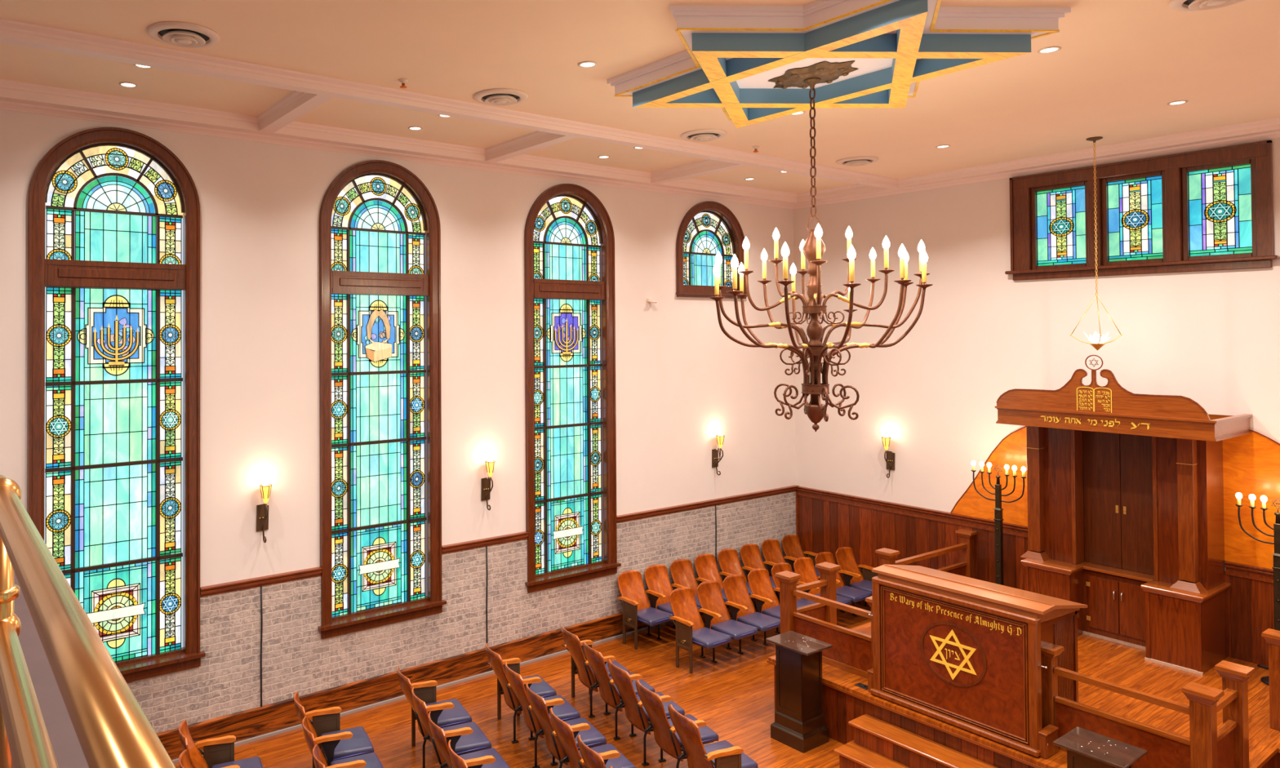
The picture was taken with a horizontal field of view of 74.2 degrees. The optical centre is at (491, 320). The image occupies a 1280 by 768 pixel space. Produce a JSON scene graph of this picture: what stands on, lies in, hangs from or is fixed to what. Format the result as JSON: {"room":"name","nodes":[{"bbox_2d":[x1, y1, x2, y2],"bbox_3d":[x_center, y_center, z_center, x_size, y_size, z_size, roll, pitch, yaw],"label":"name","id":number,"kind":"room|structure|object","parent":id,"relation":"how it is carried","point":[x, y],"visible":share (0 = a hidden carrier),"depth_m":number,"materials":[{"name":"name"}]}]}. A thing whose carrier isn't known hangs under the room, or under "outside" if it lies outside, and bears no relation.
{"room":"house of worship","nodes":[
{"label":"house of worship","id":0,"kind":"room"},
{"bbox_2d":[0,109,795,586],"bbox_3d":[-1.706,1.106,9.154,16.200,6.450,0.001,0,-1,-34],"label":"wall","id":1,"kind":"structure","parent":0,"point":[682,383],"depth_m":9.99,"materials":[{"name":"paint"}]},
{"bbox_2d":[26,127,205,682],"bbox_3d":[-3.570,0.796,7.922,1.580,5.283,0.210,0,-1,-34],"label":"window","id":2,"kind":"structure","parent":1,"relation":"in","point":[113,384],"depth_m":8.00,"materials":[{"name":"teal glass"}]},
{"bbox_2d":[256,482,271,542],"bbox_3d":[-2.349,1.988,8.598,0.130,0.634,0.177,0,-1,-34],"label":"wall sconce","id":3,"kind":"object","parent":1,"relation":"attached to","point":[262,510],"visible":1,"depth_m":8.62,"materials":[{"name":"brown metal"}]},
{"bbox_2d":[318,160,446,639],"bbox_3d":[-1.256,0.807,9.481,1.580,5.283,0.210,0,-1,-34],"label":"window","id":4,"kind":"structure","parent":1,"relation":"in","point":[380,277],"depth_m":9.54,"materials":[{"name":"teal glass"}]},
{"bbox_2d":[126,491,795,733],"bbox_3d":[-1.689,3.388,9.113,16.200,1.285,0.022,0,-1,-34],"label":"wainscoting","id":5,"kind":"structure","parent":1,"relation":"attached to","point":[295,658],"depth_m":9.68,"materials":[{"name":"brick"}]},
{"bbox_2d":[155,573,769,759],"bbox_3d":[-1.679,4.169,9.088,16.195,0.322,0.052,0,-1,-34],"label":"baseboard","id":6,"kind":"structure","parent":1,"relation":"attached to","point":[258,721],"depth_m":9.36,"materials":[{"name":"brown wood"}]},
{"bbox_2d":[480,458,495,510],"bbox_3d":[-0.027,2.009,10.163,0.130,0.634,0.177,0,-1,-34],"label":"wall sconce","id":7,"kind":"object","parent":1,"relation":"attached to","point":[486,489],"visible":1,"depth_m":10.19,"materials":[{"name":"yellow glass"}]},
{"bbox_2d":[200,484,799,596],"bbox_3d":[-1.685,2.720,9.103,16.190,0.090,0.062,0,-1,-34],"label":"trim","id":8,"kind":"structure","parent":1,"relation":"attached to","point":[213,589],"depth_m":10.18,"materials":[{"name":"brown wood"}]},
{"bbox_2d":[524,183,621,592],"bbox_3d":[1.049,0.818,11.035,1.580,5.283,0.210,0,-1,-34],"label":"window","id":9,"kind":"structure","parent":1,"relation":"in","point":[570,314],"depth_m":11.11,"materials":[{"name":"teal glass"}]},
{"bbox_2d":[675,201,746,298],"bbox_3d":[3.321,-1.079,12.617,1.540,1.468,0.180,0,-1,-34],"label":"window","id":10,"kind":"structure","parent":1,"relation":"in","point":[706,223],"depth_m":12.64,"materials":[{"name":"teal glass"}]},
{"bbox_2d":[173,593,871,767],"bbox_3d":[0.835,4.366,5.360,16.800,0.200,9.640,0,-1,-34],"label":"floor","id":11,"kind":"structure","parent":0,"point":[734,695],"depth_m":9.15,"materials":[{"name":"brown wood"}]},
{"bbox_2d":[178,720,263,767],"bbox_3d":[-2.307,3.864,7.095,0.694,0.882,0.536,0,-1,-21],"label":"seat","id":12,"kind":"object","parent":11,"relation":"on","point":[218,753],"visible":0.92,"depth_m":7.27,"materials":[{"name":"brown wood"}]},
{"bbox_2d":[211,755,262,767],"bbox_3d":[-2.178,3.914,7.125,0.420,0.080,0.453,0,-1,-21],"label":"seat cushion","id":13,"kind":"object","parent":12,"relation":"on","point":[224,761],"depth_m":7.28,"materials":[{"name":"blue leather"}]},
{"bbox_2d":[293,691,373,767],"bbox_3d":[-1.471,3.868,7.652,0.694,0.882,0.536,0,-1,-21],"label":"seat","id":14,"kind":"object","parent":11,"relation":"on","point":[325,722],"visible":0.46,"depth_m":7.76,"materials":[{"name":"brown wood"}]},
{"bbox_2d":[320,726,373,759],"bbox_3d":[-1.341,3.918,7.682,0.420,0.080,0.453,0,-1,-21],"label":"seat cushion","id":15,"kind":"object","parent":14,"relation":"on","point":[360,744],"depth_m":7.61,"materials":[{"name":"blue leather"}]},
{"bbox_2d":[312,744,366,767],"bbox_3d":[-1.085,3.852,6.658,0.694,0.882,0.536,0,-1,-21],"label":"seat","id":16,"kind":"object","parent":11,"relation":"on","point":[317,762],"visible":1,"depth_m":6.84,"materials":[{"name":"brown wood"}]},
{"bbox_2d":[302,715,383,767],"bbox_3d":[-1.280,3.860,7.154,0.694,0.882,0.536,0,-1,-21],"label":"seat","id":17,"kind":"object","parent":11,"relation":"on","point":[329,742],"visible":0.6,"depth_m":7.32,"materials":[{"name":"brown wood"}]},
{"bbox_2d":[330,752,382,767],"bbox_3d":[-1.150,3.910,7.184,0.420,0.080,0.453,0,-1,-21],"label":"seat cushion","id":18,"kind":"object","parent":17,"relation":"on","point":[371,760],"depth_m":7.30,"materials":[{"name":"blue leather"}]},
{"bbox_2d":[397,665,471,746],"bbox_3d":[-0.592,3.872,8.244,0.694,0.882,0.536,0,-1,-21],"label":"seat","id":19,"kind":"object","parent":11,"relation":"on","point":[425,691],"visible":0.58,"depth_m":8.25,"materials":[{"name":"brown wood"}]},
{"bbox_2d":[425,698,471,727],"bbox_3d":[-0.462,3.922,8.275,0.420,0.080,0.453,0,-1,-21],"label":"seat cushion","id":20,"kind":"object","parent":19,"relation":"on","point":[456,715],"depth_m":8.17,"materials":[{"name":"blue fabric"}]},
{"bbox_2d":[411,686,491,767],"bbox_3d":[-0.400,3.864,7.735,0.694,0.882,0.536,0,-1,-21],"label":"seat","id":21,"kind":"object","parent":11,"relation":"on","point":[475,741],"visible":0.72,"depth_m":7.66,"materials":[{"name":"brown wood"}]},
{"bbox_2d":[442,721,491,754],"bbox_3d":[-0.270,3.914,7.765,0.420,0.080,0.453,0,-1,-21],"label":"seat cushion","id":22,"kind":"object","parent":21,"relation":"on","point":[475,741],"depth_m":7.64,"materials":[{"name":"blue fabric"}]},
{"bbox_2d":[427,711,510,767],"bbox_3d":[-0.207,3.856,7.226,0.694,0.882,0.536,0,-1,-21],"label":"seat","id":23,"kind":"object","parent":11,"relation":"on","point":[441,737],"visible":0.83,"depth_m":7.33,"materials":[{"name":"brown wood"}]},
{"bbox_2d":[457,747,510,767],"bbox_3d":[-0.077,3.906,7.256,0.420,0.080,0.453,0,-1,-21],"label":"seat cushion","id":24,"kind":"object","parent":23,"relation":"on","point":[500,762],"depth_m":7.35,"materials":[{"name":"blue leather"}]},
{"bbox_2d":[448,739,495,767],"bbox_3d":[-0.006,3.848,6.722,0.694,0.882,0.536,0,-1,-21],"label":"seat","id":25,"kind":"object","parent":11,"relation":"on","point":[457,762],"visible":1,"depth_m":6.89,"materials":[{"name":"brown wood"}]},
{"bbox_2d":[172,591,776,763],"bbox_3d":[-1.691,4.316,9.056,16.140,0.028,0.028,0,-1,-34],"label":"trim","id":26,"kind":"structure","parent":11,"relation":"on","point":[366,707],"depth_m":9.79,"materials":[{"name":"beige"}]},
{"bbox_2d":[485,643,556,719],"bbox_3d":[0.284,3.876,8.823,0.694,0.882,0.536,0,-1,-21],"label":"seat","id":27,"kind":"object","parent":11,"relation":"on","point":[542,689],"visible":0.77,"depth_m":8.72,"materials":[{"name":"brown wood"}]},
{"bbox_2d":[521,675,556,697],"bbox_3d":[0.414,3.926,8.853,0.420,0.080,0.453,0,-1,-21],"label":"seat cushion","id":28,"kind":"object","parent":27,"relation":"on","point":[542,689],"depth_m":8.75,"materials":[{"name":"blue leather"}]},
{"bbox_2d":[504,662,580,743],"bbox_3d":[0.481,3.868,8.316,0.694,0.882,0.536,0,-1,-21],"label":"seat","id":29,"kind":"object","parent":11,"relation":"on","point":[565,712],"visible":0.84,"depth_m":8.20,"materials":[{"name":"brown wood"}]},
{"bbox_2d":[543,694,580,721],"bbox_3d":[0.611,3.918,8.347,0.420,0.080,0.453,0,-1,-21],"label":"seat cushion","id":30,"kind":"object","parent":29,"relation":"on","point":[565,712],"depth_m":8.24,"materials":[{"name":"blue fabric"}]},
{"bbox_2d":[525,683,606,767],"bbox_3d":[0.671,3.860,7.811,0.694,0.882,0.536,0,-1,-21],"label":"seat","id":31,"kind":"object","parent":11,"relation":"on","point":[592,737],"visible":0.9,"depth_m":7.69,"materials":[{"name":"brown wood"}]},
{"bbox_2d":[564,717,606,749],"bbox_3d":[0.800,3.910,7.841,0.420,0.080,0.453,0,-1,-21],"label":"seat cushion","id":32,"kind":"object","parent":31,"relation":"on","point":[592,737],"depth_m":7.72,"materials":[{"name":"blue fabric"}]},
{"bbox_2d":[549,707,635,767],"bbox_3d":[0.862,3.852,7.295,0.694,0.882,0.536,0,-1,-21],"label":"seat","id":33,"kind":"object","parent":11,"relation":"on","point":[566,734],"visible":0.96,"depth_m":7.20,"materials":[{"name":"brown wood"}]},
{"bbox_2d":[578,743,635,767],"bbox_3d":[0.992,3.902,7.325,0.420,0.080,0.453,0,-1,-21],"label":"seat cushion","id":34,"kind":"object","parent":33,"relation":"on","point":[622,762],"depth_m":7.29,"materials":[{"name":"blue leather"}]},
{"bbox_2d":[560,625,629,697],"bbox_3d":[1.138,3.879,9.345,0.694,0.882,0.536,0,-1,-21],"label":"seat","id":35,"kind":"object","parent":11,"relation":"on","point":[573,644],"visible":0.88,"depth_m":9.21,"materials":[{"name":"brown wood"}]},
{"bbox_2d":[586,656,629,679],"bbox_3d":[1.268,3.930,9.375,0.420,0.080,0.453,0,-1,-21],"label":"seat cushion","id":36,"kind":"object","parent":35,"relation":"on","point":[615,663],"depth_m":9.30,"materials":[{"name":"blue leather"}]},
{"bbox_2d":[577,734,620,767],"bbox_3d":[1.057,3.844,6.800,0.694,0.882,0.536,0,-1,-21],"label":"seat","id":37,"kind":"object","parent":11,"relation":"on","point":[591,758],"visible":1,"depth_m":6.67,"materials":[{"name":"brown wood"}]},
{"bbox_2d":[582,640,655,717],"bbox_3d":[1.331,3.872,8.871,0.694,0.882,0.536,0,-1,-21],"label":"seat","id":38,"kind":"object","parent":11,"relation":"on","point":[595,659],"visible":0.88,"depth_m":8.74,"materials":[{"name":"brown wood"}]},
{"bbox_2d":[609,672,655,698],"bbox_3d":[1.461,3.922,8.901,0.420,0.080,0.453,0,-1,-21],"label":"seat cushion","id":39,"kind":"object","parent":38,"relation":"on","point":[646,685],"depth_m":8.80,"materials":[{"name":"blue leather"}]},
{"bbox_2d":[617,570,673,649],"bbox_3d":[2.060,3.901,11.187,0.551,0.882,0.694,0,-1,-34],"label":"seat","id":40,"kind":"object","parent":11,"relation":"on","point":[636,605],"visible":0.98,"depth_m":11.23,"materials":[{"name":"brown wood"}]},
{"bbox_2d":[637,607,673,626],"bbox_3d":[2.134,3.949,11.076,0.436,0.080,0.420,0,-1,-34],"label":"seat cushion","id":41,"kind":"object","parent":40,"relation":"on","point":[650,616],"depth_m":10.97,"materials":[{"name":"blue leather"}]},
{"bbox_2d":[607,658,684,740],"bbox_3d":[1.530,3.864,8.379,0.694,0.882,0.536,0,-1,-21],"label":"seat","id":42,"kind":"object","parent":11,"relation":"on","point":[623,681],"visible":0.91,"depth_m":8.25,"materials":[{"name":"brown wood"}]},
{"bbox_2d":[636,691,684,720],"bbox_3d":[1.660,3.914,8.409,0.420,0.080,0.453,0,-1,-21],"label":"seat cushion","id":43,"kind":"object","parent":42,"relation":"on","point":[676,707],"depth_m":8.29,"materials":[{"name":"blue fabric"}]},
{"bbox_2d":[644,564,699,628],"bbox_3d":[2.493,3.903,11.478,0.516,0.882,0.694,0,-1,-34],"label":"seat","id":44,"kind":"object","parent":11,"relation":"on","point":[656,576],"visible":0.52,"depth_m":11.69,"materials":[{"name":"brown wood"}]},
{"bbox_2d":[657,602,699,616],"bbox_3d":[2.553,3.951,11.359,0.436,0.080,0.420,0,-1,-34],"label":"seat cushion","id":45,"kind":"object","parent":44,"relation":"on","point":[666,607],"depth_m":11.33,"materials":[{"name":"blue leather"}]},
{"bbox_2d":[635,680,718,765],"bbox_3d":[1.730,3.856,7.868,0.694,0.882,0.536,0,-1,-21],"label":"seat","id":46,"kind":"object","parent":11,"relation":"on","point":[651,701],"visible":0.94,"depth_m":7.73,"materials":[{"name":"brown wood"}]},
{"bbox_2d":[667,714,718,746],"bbox_3d":[1.860,3.906,7.898,0.420,0.080,0.453,0,-1,-21],"label":"seat cushion","id":47,"kind":"object","parent":46,"relation":"on","point":[708,735],"depth_m":7.76,"materials":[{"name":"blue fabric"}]},
{"bbox_2d":[670,559,724,614],"bbox_3d":[2.912,3.905,11.761,0.516,0.882,0.694,0,-1,-34],"label":"seat","id":48,"kind":"object","parent":11,"relation":"on","point":[682,571],"visible":0.42,"depth_m":11.99,"materials":[{"name":"brown wood"}]},
{"bbox_2d":[694,595,724,608],"bbox_3d":[2.972,3.953,11.641,0.436,0.080,0.420,0,-1,-34],"label":"seat cushion","id":49,"kind":"object","parent":48,"relation":"on","point":[698,604],"depth_m":11.51,"materials":[{"name":"blue leather"}]},
{"bbox_2d":[669,587,731,673],"bbox_3d":[2.599,3.887,10.404,0.551,0.882,0.694,0,-1,-34],"label":"seat","id":50,"kind":"object","parent":11,"relation":"on","point":[691,628],"visible":1,"depth_m":10.40,"materials":[{"name":"brown wood"}]},
{"bbox_2d":[692,626,731,648],"bbox_3d":[2.673,3.936,10.294,0.436,0.080,0.420,0,-1,-34],"label":"seat cushion","id":51,"kind":"object","parent":50,"relation":"on","point":[707,637],"depth_m":10.20,"materials":[{"name":"blue leather"}]},
{"bbox_2d":[667,704,758,767],"bbox_3d":[1.937,3.847,7.329,0.694,0.882,0.572,0,-1,-21],"label":"seat","id":52,"kind":"object","parent":11,"relation":"on","point":[720,754],"visible":1,"depth_m":7.16,"materials":[{"name":"brown wood"}]},
{"bbox_2d":[703,740,758,767],"bbox_3d":[2.061,3.898,7.376,0.420,0.080,0.453,0,-1,-21],"label":"seat cushion","id":53,"kind":"object","parent":52,"relation":"on","point":[746,762],"depth_m":7.44,"materials":[{"name":"blue leather"}]},
{"bbox_2d":[694,553,732,617],"bbox_3d":[3.331,3.907,12.043,0.516,0.882,0.694,0,-1,-34],"label":"seat","id":54,"kind":"object","parent":11,"relation":"on","point":[705,565],"visible":0.4,"depth_m":12.28,"materials":[{"name":"brown wood"}]},
{"bbox_2d":[696,581,757,653],"bbox_3d":[3.033,3.889,10.696,0.516,0.882,0.694,0,-1,-34],"label":"seat","id":55,"kind":"object","parent":11,"relation":"on","point":[709,595],"visible":0.79,"depth_m":10.85,"materials":[{"name":"brown wood"}]},
{"bbox_2d":[711,619,757,640],"bbox_3d":[3.092,3.938,10.576,0.436,0.080,0.420,0,-1,-34],"label":"seat cushion","id":56,"kind":"object","parent":55,"relation":"on","point":[737,630],"depth_m":10.50,"materials":[{"name":"blue leather"}]},
{"bbox_2d":[717,548,757,611],"bbox_3d":[3.750,3.909,12.325,0.516,0.882,0.694,0,-1,-34],"label":"seat","id":57,"kind":"object","parent":11,"relation":"on","point":[728,558],"visible":0.42,"depth_m":12.56,"materials":[{"name":"brown wood"}]},
{"bbox_2d":[722,574,780,645],"bbox_3d":[3.451,3.891,10.979,0.516,0.882,0.694,0,-1,-34],"label":"seat","id":58,"kind":"object","parent":11,"relation":"on","point":[735,587],"visible":0.83,"depth_m":11.13,"materials":[{"name":"brown wood"}]},
{"bbox_2d":[737,612,780,631],"bbox_3d":[3.511,3.940,10.859,0.436,0.080,0.420,0,-1,-34],"label":"seat cushion","id":59,"kind":"object","parent":58,"relation":"on","point":[762,622],"depth_m":10.77,"materials":[{"name":"blue leather"}]},
{"bbox_2d":[739,543,777,598],"bbox_3d":[4.168,3.911,12.607,0.516,0.882,0.694,0,-1,-34],"label":"seat","id":60,"kind":"object","parent":11,"relation":"on","point":[750,554],"visible":0.41,"depth_m":12.84,"materials":[{"name":"brown wood"}]},
{"bbox_2d":[747,568,780,633],"bbox_3d":[3.870,3.893,11.261,0.516,0.882,0.694,0,-1,-34],"label":"seat","id":61,"kind":"object","parent":11,"relation":"on","point":[758,579],"visible":0.6,"depth_m":11.47,"materials":[{"name":"brown wood"}]},
{"bbox_2d":[761,538,799,585],"bbox_3d":[4.587,3.913,12.889,0.516,0.882,0.694,0,-1,-34],"label":"seat","id":62,"kind":"object","parent":11,"relation":"on","point":[771,548],"visible":0.41,"depth_m":13.13,"materials":[{"name":"brown wood"}]},
{"bbox_2d":[771,562,818,608],"bbox_3d":[4.289,3.895,11.543,0.516,0.882,0.694,0,-1,-34],"label":"seat","id":63,"kind":"object","parent":11,"relation":"on","point":[781,566],"visible":0.3,"depth_m":11.71,"materials":[{"name":"brown wood"}]},
{"bbox_2d":[765,630,832,753],"bbox_3d":[3.160,3.798,8.517,0.420,1.001,0.500,0,-1,-34],"label":"pedestal","id":64,"kind":"object","parent":11,"relation":"on","point":[798,724],"visible":1,"depth_m":8.41,"materials":[{"name":"black wood"}]},
{"bbox_2d":[782,534,820,579],"bbox_3d":[5.006,3.914,13.172,0.516,0.882,0.694,0,-1,-34],"label":"seat","id":65,"kind":"object","parent":11,"relation":"on","point":[791,544],"visible":0.41,"depth_m":13.41,"materials":[{"name":"brown wood"}]},
{"bbox_2d":[793,557,851,604],"bbox_3d":[4.708,3.897,11.825,0.516,0.882,0.694,0,-1,-34],"label":"seat","id":66,"kind":"object","parent":11,"relation":"on","point":[804,566],"visible":0.44,"depth_m":12.05,"materials":[{"name":"brown wood"}]},
{"bbox_2d":[814,593,851,604],"bbox_3d":[4.767,3.946,11.705,0.436,0.080,0.420,0,-1,-34],"label":"seat cushion","id":67,"kind":"object","parent":66,"relation":"on","point":[842,599],"depth_m":11.63,"materials":[{"name":"blue leather"}]},
{"bbox_2d":[814,551,871,616],"bbox_3d":[5.127,3.899,12.107,0.516,0.882,0.694,0,-1,-34],"label":"seat","id":68,"kind":"object","parent":11,"relation":"on","point":[855,595],"visible":0.56,"depth_m":12.21,"materials":[{"name":"brown wood"}]},
{"bbox_2d":[836,585,871,602],"bbox_3d":[5.186,3.948,11.988,0.436,0.080,0.420,0,-1,-34],"label":"seat cushion","id":69,"kind":"object","parent":68,"relation":"on","point":[855,595],"depth_m":11.89,"materials":[{"name":"blue leather"}]},
{"bbox_2d":[835,546,877,606],"bbox_3d":[5.545,3.901,12.390,0.516,0.882,0.694,0,-1,-34],"label":"seat","id":70,"kind":"object","parent":11,"relation":"on","point":[845,557],"visible":0.65,"depth_m":12.59,"materials":[{"name":"brown wood"}]},
{"bbox_2d":[849,579,871,592],"bbox_3d":[5.605,3.950,12.270,0.436,0.080,0.420,0,-1,-34],"label":"seat cushion","id":71,"kind":"object","parent":70,"relation":"on","point":[864,584],"depth_m":12.27,"materials":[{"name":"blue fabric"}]},
{"bbox_2d":[773,665,1035,767],"bbox_3d":[5.843,4.007,8.741,4.117,0.565,3.678,0,-1,-34],"label":"trim","id":72,"kind":"structure","parent":11,"relation":"on","point":[839,708],"depth_m":8.11,"materials":[{"name":"brown wood"}]},
{"bbox_2d":[833,713,999,767],"bbox_3d":[3.972,4.079,7.346,0.540,0.400,1.740,0,-1,-34],"label":"steps","id":73,"kind":"structure","parent":11,"relation":"on","point":[877,743],"depth_m":7.70,"materials":[{"name":"brown wood"}]},
{"bbox_2d":[1053,726,1147,767],"bbox_3d":[4.668,3.761,6.356,0.435,1.001,0.470,0,-1,-34],"label":"pedestal","id":74,"kind":"object","parent":11,"relation":"on","point":[1086,748],"visible":1,"depth_m":6.33,"materials":[{"name":"black wood"}]},
{"bbox_2d":[0,0,1279,193],"bbox_3d":[0.804,-2.193,5.452,16.800,0.180,9.640,0,-1,-34],"label":"ceiling","id":75,"kind":"structure","parent":0,"point":[1117,69],"depth_m":7.01,"materials":[{"name":"paint"}]},
{"bbox_2d":[146,21,220,48],"bbox_3d":[-2.232,-2.050,6.020,0.500,0.062,0.500,0,-1,-34],"label":"ceiling vent","id":76,"kind":"object","parent":75,"relation":"in","point":[180,34],"visible":1,"depth_m":5.95,"materials":[{"name":"beige metal"}]},
{"bbox_2d":[473,88,528,106],"bbox_3d":[0.086,-2.038,7.643,0.500,0.062,0.500,0,-1,-34],"label":"ceiling vent","id":77,"kind":"object","parent":75,"relation":"in","point":[499,96],"visible":1,"depth_m":7.56,"materials":[{"name":"beige metal"}]},
{"bbox_2d":[0,18,1279,208],"bbox_3d":[0.804,-2.068,5.450,16.400,0.150,9.240,0,-1,-34],"label":"trim","id":78,"kind":"structure","parent":75,"relation":"attached to","point":[310,91],"depth_m":8.68,"materials":[{"name":"white paint"}]},
{"bbox_2d":[680,128,726,142],"bbox_3d":[2.342,-2.028,9.163,0.500,0.062,0.500,0,-1,-34],"label":"ceiling vent","id":79,"kind":"object","parent":75,"relation":"in","point":[703,135],"visible":1,"depth_m":9.07,"materials":[{"name":"beige metal"}]},
{"bbox_2d":[607,0,1071,128],"bbox_3d":[2.456,-1.964,6.381,3.055,0.272,2.928,0,-1,-34],"label":"star","id":80,"kind":"object","parent":75,"relation":"attached to","point":[728,62],"visible":0.98,"depth_m":5.70,"materials":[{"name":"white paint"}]},
{"bbox_2d":[708,60,933,431],"bbox_3d":[2.618,-0.536,6.621,2.060,2.831,1.416,0,-1,-34],"label":"chandelier","id":81,"kind":"object","parent":80,"relation":"hanging from","point":[813,249],"visible":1,"depth_m":6.50,"materials":[{"name":"brown metal"}]},
{"bbox_2d":[835,155,879,166],"bbox_3d":[4.673,-2.019,10.589,0.500,0.062,0.500,0,-1,-34],"label":"ceiling vent","id":82,"kind":"object","parent":75,"relation":"in","point":[862,160],"visible":1,"depth_m":10.49,"materials":[{"name":"beige metal"}]},
{"bbox_2d":[1070,137,1122,350],"bbox_3d":[6.826,-0.868,9.463,0.483,2.415,0.437,0,-1,-34],"label":"hanging lamp","id":83,"kind":"object","parent":75,"relation":"hanging from","point":[1099,339],"visible":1,"depth_m":9.41,"materials":[{"name":"brown metal"}]},
{"bbox_2d":[1168,0,1246,11],"bbox_3d":[4.726,-2.092,5.393,0.500,0.062,0.500,0,-1,-34],"label":"ceiling vent","id":84,"kind":"object","parent":75,"relation":"in","point":[1177,5],"visible":1,"depth_m":5.47,"materials":[{"name":"beige metal"}]},
{"bbox_2d":[768,622,1279,767],"bbox_3d":[6.562,3.688,7.639,4.160,0.035,6.400,0,-1,-34],"label":"platform","id":85,"kind":"object","parent":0,"point":[1125,665],"visible":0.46,"depth_m":8.22,"materials":[{"name":"brown wood"}]},
{"bbox_2d":[796,561,840,624],"bbox_3d":[3.727,3.286,9.559,0.725,0.850,0.206,0,-1,-34],"label":"railing","id":86,"kind":"object","parent":85,"relation":"on","point":[828,571],"visible":0.64,"depth_m":9.63,"materials":[{"name":"brown wood"}]},
{"bbox_2d":[774,570,871,679],"bbox_3d":[3.602,3.278,8.975,0.206,0.850,1.115,0,-1,-34],"label":"railing","id":87,"kind":"object","parent":85,"relation":"on","point":[851,651],"visible":0.73,"depth_m":8.94,"materials":[{"name":"brown wood"}]},
{"bbox_2d":[766,659,1043,767],"bbox_3d":[5.809,3.734,8.742,4.176,0.030,3.751,0,-1,-34],"label":"trim","id":88,"kind":"structure","parent":85,"relation":"attached to","point":[767,660],"depth_m":7.61,"materials":[{"name":"brown wood"}]},
{"bbox_2d":[875,528,977,578],"bbox_3d":[5.717,3.294,10.824,2.066,0.850,0.211,0,-1,-33],"label":"railing","id":89,"kind":"object","parent":85,"relation":"on","point":[966,567],"visible":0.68,"depth_m":11.14,"materials":[{"name":"brown wood"}]},
{"bbox_2d":[865,564,1087,759],"bbox_3d":[4.499,3.064,7.895,0.940,1.240,1.754,0,-1,-34],"label":"lectern","id":90,"kind":"object","parent":85,"relation":"on","point":[979,657],"visible":0.91,"depth_m":7.48,"materials":[{"name":"brown wood"}]},
{"bbox_2d":[971,460,1026,585],"bbox_3d":[6.482,2.770,10.592,0.306,1.884,0.607,0,-1,-10],"label":"menorah","id":91,"kind":"object","parent":85,"relation":"on","point":[997,519],"visible":0.95,"depth_m":10.57,"materials":[{"name":"black metal"}]},
{"bbox_2d":[995,355,1253,675],"bbox_3d":[7.145,2.037,9.469,1.144,3.312,2.100,0,-1,-34],"label":"ark","id":92,"kind":"object","parent":85,"relation":"on","point":[1125,488],"visible":0.98,"depth_m":9.39,"materials":[{"name":"brown wood"}]},
{"bbox_2d":[1053,666,1224,767],"bbox_3d":[5.170,3.239,6.683,0.206,0.850,1.103,0,-1,-34],"label":"railing","id":93,"kind":"object","parent":85,"relation":"on","point":[1165,748],"visible":0.91,"depth_m":6.54,"materials":[{"name":"brown wood"}]},
{"bbox_2d":[1213,660,1255,767],"bbox_3d":[5.804,3.234,6.569,0.763,0.850,0.206,0,-1,-34],"label":"railing","id":94,"kind":"object","parent":85,"relation":"on","point":[1233,735],"visible":0.88,"depth_m":6.66,"materials":[{"name":"brown wood"}]},
{"bbox_2d":[1235,492,1279,685],"bbox_3d":[7.968,2.732,8.386,0.306,1.884,0.607,0,-1,-10],"label":"menorah","id":95,"kind":"object","parent":85,"relation":"on","point":[1276,567],"visible":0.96,"depth_m":8.39,"materials":[{"name":"black metal"}]},
{"bbox_2d":[1261,628,1279,730],"bbox_3d":[7.761,3.243,7.900,1.823,0.850,0.206,0,-1,-34],"label":"railing","id":96,"kind":"object","parent":85,"relation":"on","point":[1272,637],"visible":1,"depth_m":7.44,"materials":[{"name":"brown wood"}]},
{"bbox_2d":[793,138,1279,571],"bbox_3d":[7.537,1.073,9.933,0.001,6.450,9.040,0,-1,-34],"label":"wall","id":97,"kind":"structure","parent":0,"point":[1211,339],"depth_m":11.33,"materials":[{"name":"paint"}]},
{"bbox_2d":[796,486,1273,582],"bbox_3d":[7.520,2.725,9.893,0.060,0.145,9.040,0,-1,-34],"label":"trim","id":98,"kind":"structure","parent":97,"relation":"attached to","point":[1262,574],"depth_m":11.61,"materials":[{"name":"brown wood"}]},
{"bbox_2d":[798,495,1274,666],"bbox_3d":[7.541,3.532,9.894,0.018,1.530,9.038,0,-1,-34],"label":"wainscoting","id":99,"kind":"structure","parent":97,"relation":"attached to","point":[824,526],"depth_m":11.73,"materials":[{"name":"brown wood"}]},
{"bbox_2d":[950,426,1279,568],"bbox_3d":[7.622,1.886,9.775,0.027,1.534,4.356,0,-1,-34],"label":"wall panel","id":100,"kind":"object","parent":97,"relation":"attached to","point":[1251,462],"visible":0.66,"depth_m":9.04,"materials":[{"name":"brown wood"}]},
{"bbox_2d":[1004,140,1279,280],"bbox_3d":[7.601,-1.219,9.889,0.240,1.350,2.670,0,-1,-34],"label":"window","id":101,"kind":"structure","parent":97,"relation":"in","point":[1212,209],"depth_m":9.76,"materials":[{"name":"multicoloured glass"}]},
{"bbox_3d":[-3.972,1.294,2.173,4.640,0.200,9.040,0,-1,-34],"label":"floor","id":102,"kind":"structure","parent":0,"visible":0},
{"bbox_2d":[13,571,88,767],"bbox_3d":[-1.994,1.348,3.505,0.150,0.310,9.040,0,-1,-34],"label":"trim","id":103,"kind":"structure","parent":102,"relation":"attached to","point":[65,744],"depth_m":2.60,"materials":[{"name":"paint"}]},
{"bbox_2d":[0,475,176,767],"bbox_3d":[-0.359,0.729,0.734,0.100,0.855,2.520,0,-1,-34],"label":"railing","id":104,"kind":"object","parent":102,"relation":"on","point":[113,730],"visible":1,"depth_m":0.94,"materials":[{"name":"gold metal"}]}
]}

